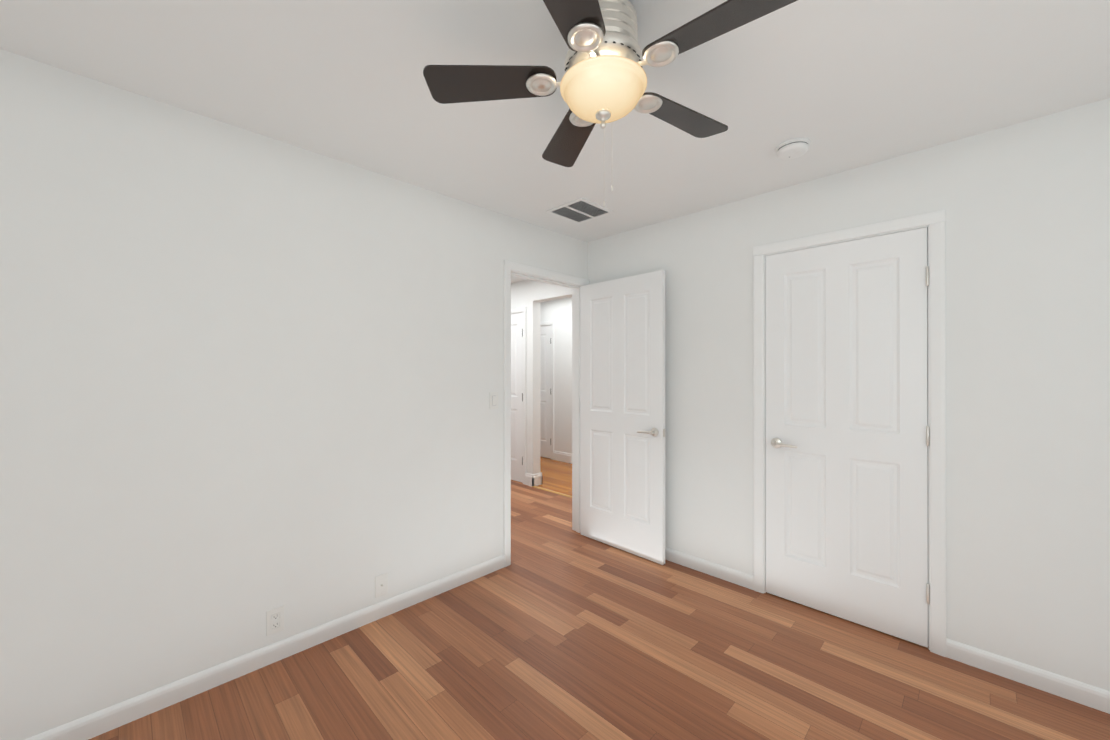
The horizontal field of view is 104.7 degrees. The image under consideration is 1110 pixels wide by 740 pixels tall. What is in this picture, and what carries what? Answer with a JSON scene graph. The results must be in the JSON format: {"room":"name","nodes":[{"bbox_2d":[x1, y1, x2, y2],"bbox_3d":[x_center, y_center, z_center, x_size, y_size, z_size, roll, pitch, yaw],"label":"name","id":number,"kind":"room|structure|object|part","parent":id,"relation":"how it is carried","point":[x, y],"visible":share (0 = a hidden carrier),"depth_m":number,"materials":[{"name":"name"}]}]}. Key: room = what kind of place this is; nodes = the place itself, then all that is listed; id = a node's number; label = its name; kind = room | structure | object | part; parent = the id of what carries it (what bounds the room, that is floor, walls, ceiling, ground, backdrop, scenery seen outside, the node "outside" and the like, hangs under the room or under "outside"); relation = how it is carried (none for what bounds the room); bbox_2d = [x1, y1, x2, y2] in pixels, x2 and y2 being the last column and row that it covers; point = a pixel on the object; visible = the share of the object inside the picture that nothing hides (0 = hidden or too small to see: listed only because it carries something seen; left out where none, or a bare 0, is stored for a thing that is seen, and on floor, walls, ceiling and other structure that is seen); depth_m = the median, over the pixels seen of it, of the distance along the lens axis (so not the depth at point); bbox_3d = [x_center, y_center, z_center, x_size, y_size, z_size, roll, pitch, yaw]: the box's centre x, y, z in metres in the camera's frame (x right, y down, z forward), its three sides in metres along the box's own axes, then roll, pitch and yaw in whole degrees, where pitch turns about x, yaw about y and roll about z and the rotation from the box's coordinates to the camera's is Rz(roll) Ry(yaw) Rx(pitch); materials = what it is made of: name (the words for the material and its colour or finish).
{"room":"empty bedroom","nodes":[
{"label":"empty bedroom","id":0,"kind":"room"},
{"bbox_2d":[0,49,587,739],"bbox_3d":[-0.767,0.139,2.610,0.120,2.420,6.800,0,0,45],"label":"wall","id":1,"kind":"structure","parent":0,"point":[248,379],"depth_m":1.82,"materials":[{"name":"paint"}]},
{"bbox_2d":[25,555,504,739],"bbox_3d":[-1.678,1.306,1.593,0.013,0.083,3.776,0,0,45],"label":"baseboard","id":2,"kind":"structure","parent":1,"relation":"attached to","point":[95,724],"depth_m":1.89,"materials":[{"name":"paint"}]},
{"bbox_2d":[266,605,283,635],"bbox_3d":[-1.294,1.161,1.983,0.010,0.115,0.070,0,0,45],"label":"duplex electrical outlet","id":3,"kind":"object","parent":1,"relation":"attached to","point":[274,620],"visible":1,"depth_m":1.98,"materials":[{"name":"white plastic"}]},
{"bbox_2d":[375,572,387,597],"bbox_3d":[-0.944,1.174,2.334,0.014,0.115,0.070,0,0,45],"label":"outlet","id":4,"kind":"object","parent":1,"relation":"attached to","point":[381,584],"visible":1,"depth_m":2.33,"materials":[{"name":"white plastic"}]},
{"bbox_2d":[490,392,497,408],"bbox_3d":[-0.409,0.206,2.878,0.012,0.115,0.070,0,0,45],"label":"rocker light switch","id":5,"kind":"object","parent":1,"relation":"attached to","point":[493,400],"visible":1,"depth_m":2.88,"materials":[{"name":"white plastic"}]},
{"bbox_2d":[503,260,588,566],"bbox_3d":[-0.081,0.299,3.303,0.154,2.104,0.900,0,0,45],"label":"door frame","id":6,"kind":"structure","parent":1,"relation":"attached to","point":[508,266],"depth_m":3.18,"materials":[{"name":"paint"}]},
{"bbox_2d":[581,270,664,564],"bbox_3d":[0.487,0.328,3.237,0.141,2.030,0.782,0,0,-44],"label":"entry door","id":7,"kind":"structure","parent":6,"relation":"attached to","point":[622,404],"depth_m":3.18,"materials":[{"name":"paint"}]},
{"bbox_3d":[0.487,0.316,3.237,0.141,1.626,0.782,0,0,-44],"label":"entry door hardware","id":8,"kind":"part","parent":7,"relation":"part of","materials":[{"name":"silver metal"}]},
{"bbox_2d":[511,280,539,473],"bbox_3d":[-0.556,0.145,5.369,0.962,2.420,0.120,0,0,45],"label":"wall","id":9,"kind":"structure","parent":0,"point":[532,386],"depth_m":5.04,"materials":[{"name":"paint"}]},
{"bbox_2d":[525,472,541,484],"bbox_3d":[-1.103,1.286,5.989,2.646,0.140,0.036,0,0,45],"label":"baseboard","id":10,"kind":"structure","parent":9,"relation":"attached to","point":[533,479],"depth_m":5.02,"materials":[{"name":"paint"}]},
{"bbox_2d":[513,456,571,495],"bbox_3d":[1.123,1.385,4.574,8.040,0.056,1.345,0,0,45],"label":"floor","id":11,"kind":"structure","parent":0,"point":[556,476],"depth_m":5.52,"materials":[{"name":"brown wood"}]},
{"bbox_2d":[533,281,571,301],"bbox_3d":[0.230,-0.937,4.594,1.250,0.260,0.120,0,0,45],"label":"ceiling","id":12,"kind":"structure","parent":0,"point":[542,292],"depth_m":4.82,"materials":[{"name":"paint"}]},
{"bbox_2d":[0,0,1109,282],"bbox_3d":[-0.796,-1.111,2.641,8.040,0.080,6.800,0,0,45],"label":"ceiling","id":13,"kind":"structure","parent":0,"point":[844,84],"depth_m":1.59,"materials":[{"name":"paint"}]},
{"bbox_2d":[545,197,614,223],"bbox_3d":[0.168,-1.066,2.889,0.330,0.009,0.340,0,0,45],"label":"ceiling vent","id":14,"kind":"object","parent":13,"relation":"in","point":[580,210],"visible":1,"depth_m":2.87,"materials":[{"name":"white plastic"}]},
{"bbox_2d":[423,0,797,206],"bbox_3d":[0.171,-0.796,1.278,1.022,0.555,1.039,0,0,45],"label":"fan","id":15,"kind":"object","parent":13,"relation":"hanging from","point":[602,82],"visible":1,"depth_m":1.23,"materials":[{"name":"black wood"}]},
{"bbox_3d":[0.145,-0.812,1.287,0.259,0.087,0.259,0,0,45],"label":"lamp shade","id":16,"kind":"part","parent":15,"relation":"part of","materials":[{"name":"beige glass"}]},
{"bbox_2d":[775,138,810,159],"bbox_3d":[1.138,-1.051,2.050,0.150,0.042,0.150,0,0,45],"label":"smoke detector","id":17,"kind":"object","parent":13,"relation":"attached to","point":[792,148],"visible":1,"depth_m":2.02,"materials":[{"name":"white plastic"}]},
{"bbox_2d":[540,297,571,453],"bbox_3d":[0.483,0.146,6.071,2.972,2.420,0.120,0,0,45],"label":"wall","id":18,"kind":"structure","parent":0,"point":[562,313],"depth_m":6.36,"materials":[{"name":"paint"}]},
{"bbox_2d":[553,451,571,463],"bbox_3d":[0.737,1.286,5.722,2.124,0.140,0.016,0,0,45],"label":"baseboard","id":19,"kind":"structure","parent":18,"relation":"attached to","point":[557,455],"depth_m":6.33,"materials":[{"name":"paint"}]},
{"bbox_2d":[89,480,1109,739],"bbox_3d":[-1.269,1.378,2.157,8.040,0.060,5.455,0,0,45],"label":"floor","id":20,"kind":"structure","parent":0,"point":[559,628],"depth_m":1.88,"materials":[{"name":"brown wood"}]},
{"bbox_2d":[532,486,571,497],"bbox_3d":[0.190,1.350,4.548,1.250,0.007,0.046,0,0,45],"label":"trim","id":21,"kind":"structure","parent":20,"relation":"on","point":[552,491],"depth_m":4.75,"materials":[{"name":"brown wood"}]},
{"bbox_2d":[588,98,1109,690],"bbox_3d":[1.710,0.138,2.241,3.920,2.420,0.120,0,0,45],"label":"wall","id":22,"kind":"structure","parent":0,"point":[1025,205],"depth_m":1.92,"materials":[{"name":"paint"}]},
{"bbox_2d":[665,547,752,589],"bbox_3d":[0.746,1.309,3.100,1.339,0.083,0.013,0,0,45],"label":"baseboard","id":23,"kind":"structure","parent":22,"relation":"attached to","point":[734,576],"depth_m":2.82,"materials":[{"name":"paint"}]},
{"bbox_2d":[765,227,927,647],"bbox_3d":[1.548,0.326,2.341,0.740,2.030,0.035,0,0,45],"label":"closet door","id":24,"kind":"structure","parent":22,"relation":"in","point":[846,344],"depth_m":2.29,"materials":[{"name":"paint"}]},
{"bbox_2d":[771,266,929,603],"bbox_3d":[1.539,0.314,2.304,0.717,1.626,0.077,0,0,45],"label":"hardware piece","id":25,"kind":"object","parent":24,"relation":"attached to","point":[776,443],"visible":1,"depth_m":2.06,"materials":[{"name":"silver metal"}]},
{"bbox_2d":[753,209,945,656],"bbox_3d":[1.578,0.319,2.371,0.784,2.060,0.120,0,0,45],"label":"door frame","id":26,"kind":"structure","parent":22,"relation":"attached to","point":[928,419],"depth_m":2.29,"materials":[{"name":"paint"}]},
{"bbox_2d":[946,638,1109,713],"bbox_3d":[2.399,1.305,1.464,1.569,0.083,0.013,0,0,45],"label":"baseboard","id":27,"kind":"structure","parent":22,"relation":"attached to","point":[1088,695],"depth_m":1.82,"materials":[{"name":"paint"}]},
{"bbox_3d":[-1.491,0.147,6.294,1.668,2.420,0.120,0,0,45],"label":"wall","id":28,"kind":"structure","parent":0,"visible":0},
{"bbox_2d":[511,313,522,482],"bbox_3d":[-0.635,0.332,5.387,0.740,2.030,0.035,0,0,45],"label":"hall door","id":29,"kind":"structure","parent":28,"relation":"in","point":[516,397],"depth_m":5.19,"materials":[{"name":"paint"}]},
{"bbox_2d":[511,307,525,483],"bbox_3d":[-0.660,0.303,5.376,0.892,2.104,0.017,0,0,45],"label":"door frame","id":30,"kind":"structure","parent":28,"relation":"attached to","point":[518,310],"depth_m":5.07,"materials":[{"name":"paint"}]},
{"bbox_3d":[-0.896,0.149,7.436,0.908,2.420,0.120,0,0,45],"label":"wall","id":31,"kind":"structure","parent":0,"visible":0},
{"bbox_2d":[540,325,550,457],"bbox_3d":[-0.310,0.335,6.796,0.740,2.030,0.035,0,0,45],"label":"hall door","id":32,"kind":"structure","parent":31,"relation":"in","point":[545,394],"depth_m":6.62,"materials":[{"name":"paint"}]},
{"bbox_2d":[540,321,553,459],"bbox_3d":[-0.336,0.306,6.785,0.892,2.104,0.017,0,0,45],"label":"door frame","id":33,"kind":"structure","parent":31,"relation":"attached to","point":[551,323],"depth_m":6.48,"materials":[{"name":"paint"}]}
]}

